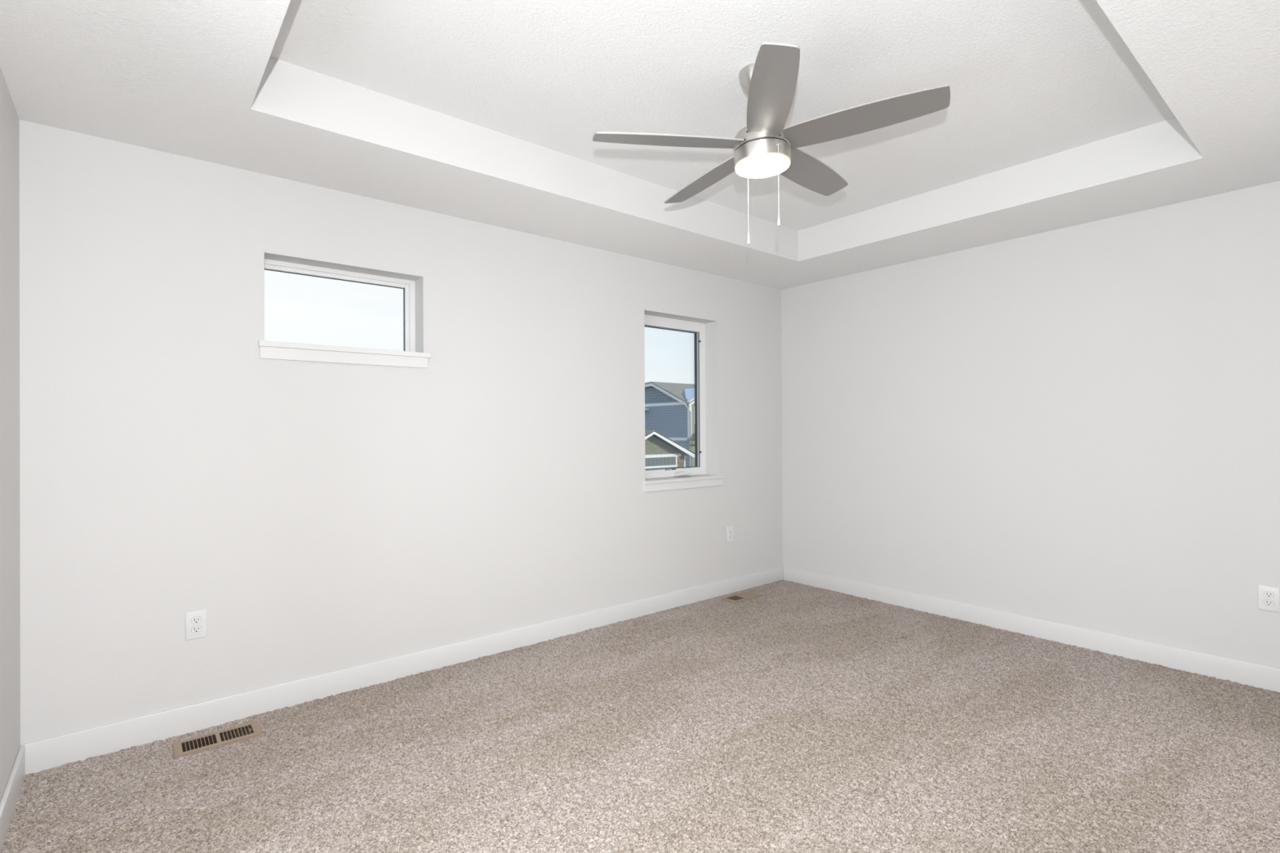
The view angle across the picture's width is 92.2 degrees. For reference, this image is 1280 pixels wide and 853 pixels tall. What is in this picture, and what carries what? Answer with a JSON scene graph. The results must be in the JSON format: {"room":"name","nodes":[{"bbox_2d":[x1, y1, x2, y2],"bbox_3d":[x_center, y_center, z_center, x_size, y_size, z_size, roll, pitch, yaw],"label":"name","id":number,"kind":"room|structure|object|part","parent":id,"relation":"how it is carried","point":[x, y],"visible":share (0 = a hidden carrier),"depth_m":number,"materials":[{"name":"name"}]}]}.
{"room":"empty bedroom","nodes":[
{"label":"empty bedroom","id":0,"kind":"room"},
{"bbox_2d":[0,66,20,801],"bbox_3d":[-1.129,0.006,0.730,0.170,3.050,3.920,0,0,-40],"label":"wall","id":1,"kind":"structure","parent":0,"point":[10,546],"depth_m":2.08,"materials":[{"name":"white paint"}]},
{"bbox_2d":[0,745,25,852],"bbox_3d":[-1.101,1.232,0.844,0.014,0.123,3.736,0,0,-40],"label":"baseboard","id":2,"kind":"structure","parent":1,"relation":"attached to","point":[11,794],"depth_m":2.05,"materials":[{"name":"white wood"}]},
{"bbox_2d":[19,120,782,744],"bbox_3d":[-0.611,0.015,3.810,4.891,3.050,0.170,0,0,-40],"label":"wall","id":3,"kind":"structure","parent":0,"point":[322,517],"depth_m":2.91,"materials":[{"name":"white paint"}]},
{"bbox_2d":[185,608,207,640],"bbox_3d":[-1.894,0.846,2.629,0.075,0.119,0.008,0,0,-40],"label":"wall outlet","id":4,"kind":"object","parent":3,"relation":"attached to","point":[196,622],"visible":1,"depth_m":2.63,"materials":[{"name":"white plastic"}]},
{"bbox_2d":[191,625,201,633],"bbox_3d":[-1.892,0.866,2.627,0.036,0.030,0.004,0,0,-40],"label":"receptacle","id":5,"kind":"object","parent":4,"relation":"attached to","point":[194,628],"depth_m":2.63,"materials":[{"name":"white plastic"}]},
{"bbox_2d":[191,616,201,624],"bbox_3d":[-1.893,0.827,2.628,0.036,0.030,0.002,0,0,-40],"label":"receptacle","id":6,"kind":"object","parent":4,"relation":"attached to","point":[194,620],"depth_m":2.63,"materials":[{"name":"white plastic"}]},
{"bbox_2d":[258,258,431,368],"bbox_3d":[-1.471,-0.550,3.091,0.784,0.484,0.190,0,0,-40],"label":"window","id":7,"kind":"structure","parent":3,"relation":"in","point":[408,357],"depth_m":3.07,"materials":[{"name":"white plastic"}]},
{"bbox_3d":[-1.528,-0.581,3.136,0.689,0.377,0.039,0,0,-40],"label":"sash","id":8,"kind":"part","parent":7,"relation":"part of","materials":[{"name":"white plastic"}]},
{"bbox_3d":[-1.455,-0.376,3.072,0.784,0.025,0.142,0,0,-40],"label":"sill","id":9,"kind":"part","parent":7,"relation":"part of","materials":[{"name":"white ceramic"}]},
{"bbox_2d":[19,565,783,774],"bbox_3d":[-0.546,1.240,3.734,4.551,0.123,0.014,0,0,-40],"label":"baseboard","id":10,"kind":"structure","parent":3,"relation":"attached to","point":[47,753],"depth_m":2.96,"materials":[{"name":"white wood"}]},
{"bbox_2d":[643,314,724,492],"bbox_3d":[0.271,-0.176,4.535,0.793,1.252,0.206,0,0,-40],"label":"window","id":11,"kind":"structure","parent":3,"relation":"in","point":[682,477],"depth_m":4.67,"materials":[{"name":"white plastic"}]},
{"bbox_3d":[0.217,-0.207,4.581,0.602,1.045,0.010,0,0,-40],"label":"sash","id":12,"kind":"part","parent":11,"relation":"part of","materials":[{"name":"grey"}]},
{"bbox_3d":[0.290,0.385,4.513,0.793,0.020,0.154,0,0,-40],"label":"sill","id":13,"kind":"part","parent":11,"relation":"part of","materials":[{"name":"white ceramic"}]},
{"bbox_3d":[0.338,0.348,4.572,0.121,0.020,0.021,0,0,-40],"label":"crank handle","id":14,"kind":"part","parent":11,"relation":"part of","materials":[{"name":"white plastic"}]},
{"bbox_2d":[727,526,733,542],"bbox_3d":[0.701,0.836,4.771,0.075,0.119,0.008,0,0,-40],"label":"wall outlet","id":15,"kind":"object","parent":3,"relation":"attached to","point":[731,529],"visible":1,"depth_m":4.77,"materials":[{"name":"white plastic"}]},
{"bbox_2d":[0,0,1279,289],"bbox_3d":[0.629,-1.353,2.304,4.891,0.380,4.090,0,0,-40],"label":"ceiling","id":16,"kind":"structure","parent":0,"point":[1060,113],"depth_m":2.46,"materials":[{"name":"white paint"}]},
{"bbox_3d":[0.629,-1.460,2.304,4.891,0.166,4.090,0,0,-40],"label":"tray panel","id":17,"kind":"part","parent":16,"relation":"part of","materials":[{"name":"white paint"}]},
{"bbox_2d":[592,42,950,244],"bbox_3d":[0.483,-1.059,2.425,1.247,0.643,1.260,0,0,-40],"label":"ceiling fan","id":18,"kind":"object","parent":16,"relation":"hanging from","point":[765,148],"visible":1,"depth_m":2.28,"materials":[{"name":"silver metal"}]},
{"bbox_3d":[0.106,-1.080,2.322,0.568,0.045,0.145,0,0,-11],"label":"blade","id":19,"kind":"part","parent":18,"relation":"part of","materials":[{"name":"silver metal"}]},
{"bbox_3d":[0.293,-1.085,2.716,0.144,0.042,0.569,0,0,-29],"label":"blade","id":20,"kind":"part","parent":18,"relation":"part of","materials":[{"name":"silver metal"}]},
{"bbox_3d":[0.440,-0.916,2.500,0.003,0.257,0.003,0,0,14],"label":"pull chain","id":21,"kind":"part","parent":18,"relation":"part of","materials":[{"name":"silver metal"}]},
{"bbox_3d":[0.430,-1.087,2.021,0.146,0.042,0.568,0,0,7],"label":"blade","id":22,"kind":"part","parent":18,"relation":"part of","materials":[{"name":"silver metal"}]},
{"bbox_3d":[0.513,-0.918,2.280,0.003,0.262,0.003,0,0,-40],"label":"pull chain","id":23,"kind":"part","parent":18,"relation":"part of","materials":[{"name":"silver metal"}]},
{"bbox_3d":[0.728,-1.097,2.660,0.144,0.043,0.568,-1,0,44],"label":"blade","id":24,"kind":"part","parent":18,"relation":"part of","materials":[{"name":"silver metal"}]},
{"bbox_3d":[0.807,-1.114,2.231,0.568,0.062,0.145,0,0,26],"label":"blade","id":25,"kind":"part","parent":18,"relation":"part of","materials":[{"name":"silver metal"}]},
{"bbox_2d":[0,579,1279,852],"bbox_3d":[0.644,1.278,2.294,4.551,0.012,3.750,0,0,-40],"label":"floor","id":26,"kind":"structure","parent":0,"point":[794,717],"depth_m":2.38,"materials":[{"name":"carpet"}]},
{"bbox_2d":[173,720,262,759],"bbox_3d":[-1.740,1.334,2.541,0.294,0.102,0.142,0,0,-40],"label":"floor vent","id":27,"kind":"object","parent":26,"relation":"in","point":[193,745],"visible":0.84,"depth_m":2.55,"materials":[{"name":"beige metal"}]},
{"bbox_2d":[720,591,760,603],"bbox_3d":[0.762,1.329,4.633,0.294,0.101,0.142,0,0,-40],"label":"floor vent","id":28,"kind":"object","parent":26,"relation":"in","point":[741,597],"visible":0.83,"depth_m":4.64,"materials":[{"name":"beige metal"}]},
{"bbox_2d":[781,181,1279,668],"bbox_3d":[2.511,-0.002,3.736,0.170,3.050,3.920,0,0,-40],"label":"wall","id":29,"kind":"structure","parent":0,"point":[1078,425],"depth_m":3.63,"materials":[{"name":"white paint"}]},
{"bbox_2d":[783,566,1279,692],"bbox_3d":[2.397,1.224,3.733,0.014,0.123,3.736,0,0,-40],"label":"baseboard","id":30,"kind":"structure","parent":29,"relation":"attached to","point":[1244,673],"depth_m":3.61,"materials":[{"name":"white wood"}]},
{"bbox_2d":[1257,585,1279,612],"bbox_3d":[3.031,0.830,2.968,0.008,0.119,0.075,0,0,-40],"label":"wall outlet","id":31,"kind":"object","parent":29,"relation":"attached to","point":[1268,597],"visible":1,"depth_m":2.97,"materials":[{"name":"white plastic"}]},
{"bbox_2d":[1263,599,1274,606],"bbox_3d":[3.030,0.849,2.967,0.004,0.030,0.036,0,0,-40],"label":"receptacle","id":32,"kind":"object","parent":31,"relation":"attached to","point":[1267,602],"depth_m":2.97,"materials":[{"name":"white plastic"}]},
{"bbox_2d":[1263,591,1274,598],"bbox_3d":[3.030,0.810,2.968,0.002,0.030,0.036,0,0,-40],"label":"receptacle","id":33,"kind":"object","parent":31,"relation":"attached to","point":[1267,594],"depth_m":2.97,"materials":[{"name":"white plastic"}]},
{"label":"outside","id":34,"kind":"structure","parent":0,"visible":0},
{"bbox_3d":[-22.325,5.008,57.252,150.000,0.200,109.700,0,0,-40],"label":"ground","id":35,"kind":"structure","parent":34,"visible":0},
{"bbox_2d":[644,382,694,466],"bbox_3d":[6.035,0.497,55.248,13.400,8.500,9.760,0,0,-40],"label":"house","id":36,"kind":"structure","parent":35,"relation":"on","point":[669,407],"depth_m":50.19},
{"bbox_2d":[644,430,694,469],"bbox_3d":[-2.015,2.464,36.135,6.540,4.510,8.760,0,0,-40],"label":"garage","id":37,"kind":"structure","parent":35,"relation":"on","point":[661,451],"depth_m":33.64,"materials":[{"name":"beige"}]},
{"bbox_3d":[0.138,1.925,32.827,4.750,0.480,0.050,0,0,-40],"label":"batten panel","id":38,"kind":"part","parent":37,"relation":"part of","materials":[{"name":"metal"}]}
]}

